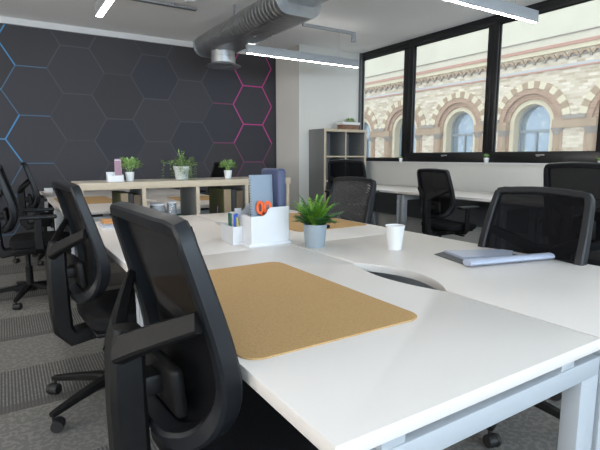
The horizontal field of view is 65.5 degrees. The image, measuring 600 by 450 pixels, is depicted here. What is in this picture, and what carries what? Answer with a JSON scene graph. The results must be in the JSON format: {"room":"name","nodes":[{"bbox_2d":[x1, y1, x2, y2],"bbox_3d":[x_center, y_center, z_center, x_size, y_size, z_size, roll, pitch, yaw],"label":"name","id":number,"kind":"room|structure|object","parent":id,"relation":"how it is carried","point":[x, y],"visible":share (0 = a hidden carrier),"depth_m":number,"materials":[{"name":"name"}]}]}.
{"room":"open-plan office","nodes":[
{"label":"open-plan office","id":0,"kind":"room"},
{"bbox_2d":[0,23,275,247],"bbox_3d":[-5.029,-0.992,5.010,10.950,2.843,0.102,-5,10,-32],"label":"wall","id":1,"kind":"structure","parent":0,"point":[72,105],"depth_m":6.46,"materials":[{"name":"grey paint"}]},
{"bbox_2d":[0,16,275,57],"bbox_3d":[-5.006,-2.349,4.747,10.919,0.075,0.035,-5,10,-32],"label":"trim","id":2,"kind":"structure","parent":1,"relation":"attached to","point":[4,20],"depth_m":6.17,"materials":[{"name":"grey"}]},
{"bbox_2d":[0,0,545,52],"bbox_3d":[-1.415,-1.798,0.298,12.400,0.120,11.650,-5,10,-32],"label":"ceiling","id":3,"kind":"structure","parent":0,"point":[377,24],"depth_m":5.70,"materials":[{"name":"paint"}]},
{"bbox_2d":[95,0,113,16],"bbox_3d":[-1.115,-1.885,3.006,0.055,0.490,2.280,-5,10,-32],"label":"pendant light","id":4,"kind":"object","parent":3,"relation":"hanging from","point":[101,6],"visible":1,"depth_m":3.79,"materials":[{"name":"grey plastic"}]},
{"bbox_2d":[131,0,196,10],"bbox_3d":[-2.603,-2.311,4.372,3.380,0.038,0.060,-5,10,-32],"label":"cable tray","id":5,"kind":"object","parent":3,"relation":"attached to","point":[172,5],"visible":1,"depth_m":5.09,"materials":[{"name":"silver metal"}]},
{"bbox_2d":[184,0,195,3],"bbox_3d":[-1.161,-2.379,4.913,0.100,0.055,0.100,-5,10,-32],"label":"smoke detector","id":6,"kind":"object","parent":3,"relation":"attached to","point":[186,1],"visible":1,"depth_m":4.90,"materials":[{"name":"white plastic"}]},
{"bbox_2d":[193,0,328,69],"bbox_3d":[1.236,-1.762,2.357,0.500,0.575,9.032,-5,10,-32],"label":"ventilation duct","id":7,"kind":"object","parent":3,"relation":"hanging from","point":[262,20],"visible":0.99,"depth_m":4.86,"materials":[{"name":"metal"}]},
{"bbox_2d":[206,49,240,69],"bbox_3d":[-0.958,-2.115,5.799,0.436,0.280,0.436,-5,10,-32],"label":"outlet","id":8,"kind":"object","parent":7,"relation":"attached to","point":[222,59],"depth_m":5.70,"materials":[{"name":"silver metal"}]},
{"bbox_2d":[246,26,358,67],"bbox_3d":[0.079,-2.292,5.795,1.645,0.490,0.050,-5,10,-32],"label":"pendant light","id":9,"kind":"object","parent":3,"relation":"hanging from","point":[250,49],"visible":0.94,"depth_m":5.75,"materials":[{"name":"grey metal"}]},
{"bbox_2d":[247,53,357,67],"bbox_3d":[0.079,-2.052,5.830,1.637,0.004,0.024,-5,10,-32],"label":"diffuser","id":10,"kind":"object","parent":9,"relation":"attached to","point":[261,54],"depth_m":5.81,"materials":[{"name":"white plastic"}]},
{"bbox_2d":[302,23,355,41],"bbox_3d":[0.395,-2.523,6.125,0.855,0.123,0.070,-5,10,-32],"label":"cable tray","id":11,"kind":"object","parent":3,"relation":"attached to","point":[353,34],"visible":0.97,"depth_m":6.12,"materials":[{"name":"grey metal"}]},
{"bbox_2d":[446,0,538,22],"bbox_3d":[1.414,-1.987,3.704,1.645,0.490,0.050,-5,10,-32],"label":"pendant light","id":12,"kind":"object","parent":3,"relation":"hanging from","point":[500,7],"visible":1,"depth_m":3.89,"materials":[{"name":"grey"}]},
{"bbox_2d":[0,249,561,449],"bbox_3d":[-1.415,1.121,0.724,12.400,0.100,11.650,-5,10,-32],"label":"floor","id":13,"kind":"structure","parent":0,"point":[31,353],"depth_m":2.35,"materials":[{"name":"carpet"}]},
{"bbox_2d":[0,165,69,309],"bbox_3d":[-2.225,0.060,3.800,0.698,1.111,0.655,-5,9,-29],"label":"office chair","id":14,"kind":"object","parent":13,"relation":"on","point":[36,242],"visible":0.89,"depth_m":3.67,"materials":[{"name":"black plastic"}]},
{"bbox_2d":[13,162,71,265],"bbox_3d":[-2.876,-0.152,5.254,0.698,1.111,0.655,-5,10,-32],"label":"office chair","id":15,"kind":"object","parent":13,"relation":"on","point":[34,201],"visible":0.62,"depth_m":5.09,"materials":[{"name":"black plastic"}]},
{"bbox_2d":[39,190,111,230],"bbox_3d":[-2.635,-0.022,5.688,0.823,0.730,1.384,-5,10,-32],"label":"desk","id":16,"kind":"object","parent":13,"relation":"on","point":[108,193],"visible":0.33,"depth_m":5.60,"materials":[{"name":"laminate"}]},
{"bbox_2d":[44,188,52,191],"bbox_3d":[-3.147,-0.438,5.828,0.090,0.050,0.120,-5,10,-32],"label":"box","id":17,"kind":"object","parent":16,"relation":"on","point":[45,189],"visible":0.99,"depth_m":5.78,"materials":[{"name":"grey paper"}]},
{"bbox_2d":[45,179,136,432],"bbox_3d":[-0.884,0.314,2.216,0.659,1.066,0.651,-6,10,-36],"label":"office chair","id":18,"kind":"object","parent":13,"relation":"on","point":[88,272],"visible":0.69,"depth_m":2.05,"materials":[{"name":"black plastic"}]},
{"bbox_2d":[48,197,165,254],"bbox_3d":[-1.891,0.147,4.522,0.823,0.730,1.390,-5,10,-32],"label":"desk","id":19,"kind":"object","parent":13,"relation":"on","point":[99,208],"visible":0.08,"depth_m":4.11,"materials":[{"name":"laminate"}]},
{"bbox_2d":[53,196,111,203],"bbox_3d":[-2.173,-0.252,4.714,0.510,0.004,0.830,-5,10,-32],"label":"desk mat","id":20,"kind":"object","parent":19,"relation":"on","point":[93,199],"visible":0.53,"depth_m":4.76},
{"bbox_2d":[111,188,179,212],"bbox_3d":[-1.957,-0.084,6.112,0.821,0.730,1.384,-5,10,-32],"label":"desk","id":21,"kind":"object","parent":13,"relation":"on","point":[149,191],"visible":0.16,"depth_m":6.10,"materials":[{"name":"laminate"}]},
{"bbox_2d":[146,194,209,213],"bbox_3d":[-1.212,0.086,4.947,0.821,0.730,1.390,-5,10,-32],"label":"desk","id":22,"kind":"object","parent":13,"relation":"on","point":[163,198],"visible":0.14,"depth_m":4.59,"materials":[{"name":"laminate"}]},
{"bbox_2d":[167,195,208,200],"bbox_3d":[-1.111,-0.285,4.940,0.470,0.004,0.520,-5,10,-32],"label":"desk mat","id":23,"kind":"object","parent":22,"relation":"on","point":[204,197],"visible":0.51,"depth_m":4.95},
{"bbox_2d":[71,177,290,214],"bbox_3d":[-0.904,0.115,3.863,1.690,0.985,0.400,-5,10,-32],"label":"cube shelf","id":24,"kind":"object","parent":13,"relation":"on","point":[189,189],"visible":0.2,"depth_m":3.65,"materials":[{"name":"brown wood"}]},
{"bbox_2d":[106,172,123,181],"bbox_3d":[-1.362,-0.355,3.430,0.110,0.070,0.060,-5,10,-32],"label":"brochure holder","id":25,"kind":"object","parent":24,"relation":"on","point":[110,176],"visible":0.96,"depth_m":3.42,"materials":[{"name":"white plastic"}]},
{"bbox_2d":[114,161,121,175],"bbox_3d":[-1.336,-0.400,3.421,0.045,0.145,0.004,-5,10,-32],"label":"brochure","id":26,"kind":"object","parent":25,"relation":"in","point":[117,164],"visible":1,"depth_m":3.42,"materials":[{"name":"pink paper"}]},
{"bbox_2d":[112,190,127,203],"bbox_3d":[-1.360,-0.064,3.538,0.052,0.375,0.332,-5,10,-32],"label":"box file","id":27,"kind":"object","parent":24,"relation":"on","point":[117,196],"visible":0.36,"depth_m":3.44,"materials":[{"name":"yellow"}]},
{"bbox_2d":[122,191,133,202],"bbox_3d":[-1.321,-0.065,3.563,0.032,0.370,0.332,-5,10,-32],"label":"box file","id":28,"kind":"object","parent":24,"relation":"on","point":[130,195],"visible":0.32,"depth_m":3.40,"materials":[{"name":"black cardboard"}]},
{"bbox_2d":[119,157,141,180],"bbox_3d":[-1.286,-0.423,3.500,0.201,0.185,0.204,1,8,9],"label":"potted plant","id":29,"kind":"object","parent":24,"relation":"on","point":[129,175],"visible":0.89,"depth_m":3.48,"materials":[{"name":"green plant"}]},
{"bbox_2d":[129,192,140,204],"bbox_3d":[-1.283,-0.063,3.587,0.050,0.360,0.332,-5,10,-32],"label":"box file","id":30,"kind":"object","parent":24,"relation":"on","point":[136,197],"visible":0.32,"depth_m":3.43,"materials":[{"name":"brown cardboard"}]},
{"bbox_2d":[150,202,164,211],"bbox_3d":[-1.102,-0.030,3.620,0.110,0.287,0.110,-5,10,-32],"label":"glass jar","id":31,"kind":"object","parent":24,"relation":"on","point":[154,203],"visible":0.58,"depth_m":3.58,"materials":[{"name":"clear glass"}]},
{"bbox_2d":[167,201,176,214],"bbox_3d":[-1.002,-0.041,3.658,0.070,0.297,0.070,-5,10,-32],"label":"glass jar","id":32,"kind":"object","parent":24,"relation":"on","point":[168,202],"visible":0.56,"depth_m":3.63,"materials":[{"name":"clear glass"}]},
{"bbox_2d":[161,149,196,179],"bbox_3d":[-0.952,-0.482,3.727,0.306,0.253,0.311,-5,10,-32],"label":"potted plant","id":33,"kind":"object","parent":24,"relation":"on","point":[182,170],"visible":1,"depth_m":3.69,"materials":[{"name":"green plant"}]},
{"bbox_2d":[209,187,230,213],"bbox_3d":[-0.680,-0.126,3.964,0.062,0.375,0.332,-5,10,-32],"label":"box file","id":34,"kind":"object","parent":24,"relation":"on","point":[220,197],"visible":0.54,"depth_m":3.88,"materials":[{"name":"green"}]},
{"bbox_2d":[218,159,236,178],"bbox_3d":[-0.607,-0.475,3.926,0.177,0.165,0.171,-5,10,-32],"label":"potted plant","id":35,"kind":"object","parent":24,"relation":"on","point":[227,172],"visible":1,"depth_m":3.91,"materials":[{"name":"green plant"}]},
{"bbox_2d":[219,187,235,211],"bbox_3d":[-0.634,-0.127,3.993,0.039,0.370,0.332,-5,10,-32],"label":"box file","id":36,"kind":"object","parent":24,"relation":"on","point":[233,191],"visible":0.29,"depth_m":3.84,"materials":[{"name":"black"}]},
{"bbox_2d":[228,188,242,210],"bbox_3d":[-0.587,-0.127,4.023,0.063,0.360,0.332,-5,10,-32],"label":"box file","id":37,"kind":"object","parent":24,"relation":"on","point":[239,193],"visible":0.25,"depth_m":3.87,"materials":[{"name":"brown cardboard"}]},
{"bbox_2d":[95,215,290,325],"bbox_3d":[-0.754,0.401,2.783,0.823,0.730,1.437,-5,10,-32],"label":"desk","id":38,"kind":"object","parent":13,"relation":"on","point":[207,232],"visible":0.14,"depth_m":2.39,"materials":[{"name":"laminate"}]},
{"bbox_2d":[97,224,114,229],"bbox_3d":[-1.174,0.004,2.945,0.171,0.008,0.243,-5,10,-29],"label":"magazine","id":39,"kind":"object","parent":38,"relation":"on","point":[99,225],"visible":0.36,"depth_m":2.84,"materials":[{"name":"grey paper"}]},
{"bbox_2d":[99,222,113,226],"bbox_3d":[-1.188,-0.007,2.967,0.150,0.008,0.215,-5,10,-32],"label":"magazine","id":40,"kind":"object","parent":39,"relation":"on","point":[100,223],"visible":0.36,"depth_m":2.88,"materials":[{"name":"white paper"}]},
{"bbox_2d":[100,218,112,223],"bbox_3d":[-1.214,-0.027,3.029,0.135,0.012,0.183,-5,9,-29],"label":"notebook","id":41,"kind":"object","parent":40,"relation":"on","point":[104,221],"visible":0.43,"depth_m":2.97,"materials":[{"name":"brown paper"}]},
{"bbox_2d":[221,203,290,247],"bbox_3d":[-0.231,-0.006,2.391,0.274,0.190,0.266,-5,10,-32],"label":"desk organizer","id":42,"kind":"object","parent":38,"relation":"on","point":[272,228],"visible":0.9,"depth_m":2.31,"materials":[{"name":"white plastic"}]},
{"bbox_2d":[229,213,231,225],"bbox_3d":[-0.349,0.012,2.352,0.013,0.141,0.026,-2,8,-11],"label":"pen","id":43,"kind":"object","parent":42,"relation":"in","point":[230,214],"visible":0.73,"depth_m":2.35,"materials":[{"name":"teal plastic"}]},
{"bbox_2d":[221,223,242,244],"bbox_3d":[-0.349,0.045,2.378,0.051,0.092,0.150,-5,10,-32],"label":"pot","id":44,"kind":"object","parent":42,"relation":"on","point":[232,235],"depth_m":2.33,"materials":[{"name":"white plastic"}]},
{"bbox_2d":[234,208,240,213],"bbox_3d":[-0.322,-0.010,2.426,0.037,0.155,0.004,-5,10,-32],"label":"leaflet","id":45,"kind":"object","parent":42,"relation":"in","point":[237,210],"visible":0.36,"depth_m":2.41,"materials":[{"name":"grey paper"}]},
{"bbox_2d":[249,175,272,216],"bbox_3d":[-0.192,-0.086,2.329,0.131,0.328,0.034,-5,10,-32],"label":"notebook","id":46,"kind":"object","parent":42,"relation":"in","point":[260,186],"visible":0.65,"depth_m":2.31,"materials":[{"name":"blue paper"}]},
{"bbox_2d":[256,201,271,215],"bbox_3d":[-0.177,-0.029,2.301,0.079,0.182,0.013,1,8,8],"label":"scissors","id":47,"kind":"object","parent":42,"relation":"in","point":[263,205],"visible":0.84,"depth_m":2.29,"materials":[{"name":"orange plastic"}]},
{"bbox_2d":[240,240,290,247],"bbox_3d":[-0.214,0.078,2.414,0.234,0.016,0.266,-5,10,-32],"label":"tray","id":48,"kind":"object","parent":42,"relation":"on","point":[248,243],"depth_m":2.29,"materials":[{"name":"white plastic"}]},
{"bbox_2d":[262,168,285,206],"bbox_3d":[-0.137,-0.111,2.407,0.046,0.360,0.190,-5,10,-32],"label":"ring binder","id":49,"kind":"object","parent":42,"relation":"in","point":[278,175],"visible":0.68,"depth_m":2.32,"materials":[{"name":"blue"}]},
{"bbox_2d":[103,201,318,449],"bbox_3d":[-0.221,0.464,1.199,0.698,1.062,0.646,-6,10,-36],"label":"office chair","id":50,"kind":"object","parent":13,"relation":"on","point":[177,375],"visible":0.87,"depth_m":1.02,"materials":[{"name":"black plastic"}]},
{"bbox_2d":[200,161,228,209],"bbox_3d":[-1.161,-0.275,6.093,0.698,1.111,0.655,-5,10,-32],"label":"office chair","id":51,"kind":"object","parent":13,"relation":"on","point":[216,171],"visible":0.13,"depth_m":6.17,"materials":[{"name":"black plastic"}]},
{"bbox_2d":[195,210,405,244],"bbox_3d":[-0.074,0.339,3.208,0.823,0.730,1.437,-5,10,-32],"label":"desk","id":52,"kind":"object","parent":13,"relation":"on","point":[296,237],"visible":0.08,"depth_m":2.74,"materials":[{"name":"laminate"}]},
{"bbox_2d":[289,213,366,231],"bbox_3d":[0.011,-0.029,3.189,0.535,0.004,0.790,-5,10,-32],"label":"desk mat","id":53,"kind":"object","parent":52,"relation":"on","point":[295,226],"visible":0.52,"depth_m":3.00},
{"bbox_2d":[309,128,366,220],"bbox_3d":[0.597,-0.709,7.433,0.820,1.585,0.411,-5,10,-32],"label":"cube shelf","id":54,"kind":"object","parent":13,"relation":"on","point":[325,145],"visible":0.42,"depth_m":7.28,"materials":[{"name":"grey laminate"}]},
{"bbox_2d":[336,122,359,129],"bbox_3d":[0.759,-1.555,7.336,0.344,0.115,0.164,-5,10,-32],"label":"planter box","id":55,"kind":"object","parent":54,"relation":"on","point":[340,125],"visible":0.78,"depth_m":7.26,"materials":[{"name":"brown wood"}]},
{"bbox_2d":[325,176,376,223],"bbox_3d":[0.254,0.177,3.292,0.698,1.026,0.646,-5,10,-32],"label":"office chair","id":56,"kind":"object","parent":13,"relation":"on","point":[363,217],"visible":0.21,"depth_m":3.30,"materials":[{"name":"black fabric"}]},
{"bbox_2d":[325,159,379,219],"bbox_3d":[0.622,-0.254,5.866,0.655,1.136,0.698,4,9,24],"label":"office chair","id":57,"kind":"object","parent":13,"relation":"on","point":[341,167],"visible":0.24,"depth_m":5.68,"materials":[{"name":"black fabric"}]},
{"bbox_2d":[125,245,599,449],"bbox_3d":[0.017,0.578,1.576,0.823,0.730,1.437,-5,10,-32],"label":"desk","id":58,"kind":"object","parent":13,"relation":"on","point":[435,380],"visible":0.65,"depth_m":1.00,"materials":[{"name":"laminate"}]},
{"bbox_2d":[208,262,416,359],"bbox_3d":[-0.104,0.222,1.468,0.534,0.004,0.812,-5,10,-32],"label":"desk mat","id":59,"kind":"object","parent":58,"relation":"on","point":[270,309],"visible":0.73,"depth_m":1.32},
{"bbox_2d":[337,184,437,236],"bbox_3d":[1.246,-0.184,6.795,0.840,0.730,1.360,-5,10,-32],"label":"desk","id":60,"kind":"object","parent":13,"relation":"on","point":[388,200],"visible":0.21,"depth_m":6.82,"materials":[{"name":"laminate"}]},
{"bbox_2d":[399,190,493,237],"bbox_3d":[1.988,-0.014,5.632,0.840,0.730,1.400,-5,10,-32],"label":"desk","id":61,"kind":"object","parent":13,"relation":"on","point":[463,198],"visible":0.18,"depth_m":5.86,"materials":[{"name":"laminate"}]},
{"bbox_2d":[294,231,599,449],"bbox_3d":[0.697,0.515,2.001,0.823,0.730,1.437,-5,10,-32],"label":"desk","id":62,"kind":"object","parent":13,"relation":"on","point":[560,293],"visible":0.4,"depth_m":1.73,"materials":[{"name":"laminate"}]},
{"bbox_2d":[290,194,343,247],"bbox_3d":[0.080,-0.027,2.275,0.281,0.264,0.308,-5,10,-32],"label":"potted plant","id":63,"kind":"object","parent":62,"relation":"on","point":[315,218],"visible":1,"depth_m":2.23,"materials":[{"name":"green plant"}]},
{"bbox_2d":[385,224,404,249],"bbox_3d":[0.451,0.057,2.215,0.093,0.115,0.093,-5,10,-32],"label":"paper cup","id":64,"kind":"object","parent":62,"relation":"on","point":[394,233],"visible":1,"depth_m":2.19,"materials":[{"name":"white paper"}]},
{"bbox_2d":[434,252,521,264],"bbox_3d":[0.797,0.137,2.051,0.348,0.003,0.277,-3,9,-17],"label":"document folder","id":65,"kind":"object","parent":62,"relation":"on","point":[441,254],"visible":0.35,"depth_m":2.02,"materials":[{"name":"grey plastic"}]},
{"bbox_2d":[444,249,512,258],"bbox_3d":[0.820,0.127,2.077,0.302,0.010,0.154,-1,8,-10],"label":"paper stack","id":66,"kind":"object","parent":65,"relation":"on","point":[484,253],"visible":0.86,"depth_m":2.05,"materials":[{"name":"blue"}]},
{"bbox_2d":[463,252,554,265],"bbox_3d":[0.866,0.141,1.923,0.430,0.026,0.051,-3,9,-19],"label":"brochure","id":67,"kind":"object","parent":62,"relation":"on","point":[537,256],"visible":1,"depth_m":1.90,"materials":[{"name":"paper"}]},
{"bbox_2d":[417,168,479,236],"bbox_3d":[1.542,-0.094,5.084,0.698,1.046,0.655,-4,9,-28],"label":"office chair","id":68,"kind":"object","parent":13,"relation":"on","point":[435,188],"visible":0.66,"depth_m":4.93,"materials":[{"name":"black fabric"}]},
{"bbox_2d":[478,186,595,447],"bbox_3d":[0.960,0.355,2.058,0.691,1.031,0.632,-5,10,-32],"label":"office chair","id":69,"kind":"object","parent":13,"relation":"on","point":[559,222],"visible":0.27,"depth_m":2.07,"materials":[{"name":"black fabric"}]},
{"bbox_2d":[543,162,599,265],"bbox_3d":[1.843,0.165,2.995,0.698,1.136,0.655,-5,9,-29],"label":"office chair","id":70,"kind":"object","parent":13,"relation":"on","point":[579,176],"visible":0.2,"depth_m":2.85,"materials":[{"name":"black fabric"}]},
{"bbox_2d":[276,45,364,209],"bbox_3d":[0.314,-1.414,7.915,1.280,2.840,0.850,-5,10,-32],"label":"wall","id":71,"kind":"structure","parent":0,"point":[329,94],"depth_m":7.37,"materials":[{"name":"paint"}]},
{"bbox_2d":[276,44,299,210],"bbox_3d":[-0.195,-1.405,7.506,0.015,2.740,0.712,-5,10,-32],"label":"pillar","id":72,"kind":"structure","parent":71,"relation":"attached to","point":[287,70],"depth_m":7.43,"materials":[{"name":"white paint"}]},
{"bbox_2d":[365,162,544,243],"bbox_3d":[3.941,0.115,3.551,0.200,1.075,10.700,-5,10,-32],"label":"wall","id":73,"kind":"structure","parent":0,"point":[466,177],"depth_m":6.14,"materials":[{"name":"paint"}]},
{"bbox_2d":[358,53,362,129],"bbox_3d":[0.997,-1.942,7.739,0.030,1.744,0.045,-5,10,-32],"label":"trim","id":74,"kind":"structure","parent":73,"relation":"attached to","point":[360,54],"depth_m":7.68,"materials":[{"name":"grey metal"}]},
{"bbox_2d":[361,43,408,161],"bbox_3d":[1.310,-1.861,7.327,0.050,1.704,1.090,-5,10,-32],"label":"window","id":75,"kind":"structure","parent":73,"relation":"in","point":[405,47],"depth_m":6.99,"materials":[{"name":"black metal"}]},
{"bbox_2d":[406,19,494,161],"bbox_3d":[1.962,-1.709,6.281,0.078,1.704,1.392,-5,10,-32],"label":"window","id":76,"kind":"structure","parent":73,"relation":"in","point":[410,156],"depth_m":6.30,"materials":[{"name":"black metal"}]},
{"bbox_2d":[366,161,547,164],"bbox_3d":[3.920,-0.425,3.459,0.250,0.020,10.700,-5,10,-32],"label":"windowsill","id":77,"kind":"structure","parent":73,"relation":"attached to","point":[366,161],"depth_m":6.06,"materials":[{"name":"grey"}]},
{"bbox_2d":[484,154,489,162],"bbox_3d":[2.312,-0.831,5.778,0.091,0.113,0.093,-5,10,-32],"label":"potted plant","id":78,"kind":"object","parent":77,"relation":"on","point":[486,160],"visible":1,"depth_m":5.76,"materials":[{"name":"green plant"}]},
{"bbox_2d":[363,0,558,55],"bbox_3d":[3.941,-2.144,3.221,0.200,0.040,10.700,-5,10,-32],"label":"trim","id":79,"kind":"structure","parent":73,"relation":"attached to","point":[546,1],"depth_m":6.08,"materials":[{"name":"black metal"}]},
{"bbox_2d":[487,0,599,162],"bbox_3d":[2.695,-1.541,5.133,0.078,1.704,1.352,-5,10,-32],"label":"window","id":80,"kind":"structure","parent":73,"relation":"in","point":[528,156],"depth_m":5.47,"materials":[{"name":"black metal"}]},
{"label":"outside","id":81,"kind":"structure","parent":0,"visible":0},
{"bbox_3d":[5.204,0.913,10.632,9.100,0.150,40.000,-5,10,-32],"label":"ground","id":82,"kind":"structure","parent":81,"visible":0},
{"bbox_2d":[364,0,599,156],"bbox_3d":[5.673,-4.999,17.039,0.720,9.700,25.430,-5,10,-32],"label":"brick building","id":83,"kind":"structure","parent":82,"relation":"on","point":[549,100],"depth_m":15.21,"materials":[{"name":"beige brick"}]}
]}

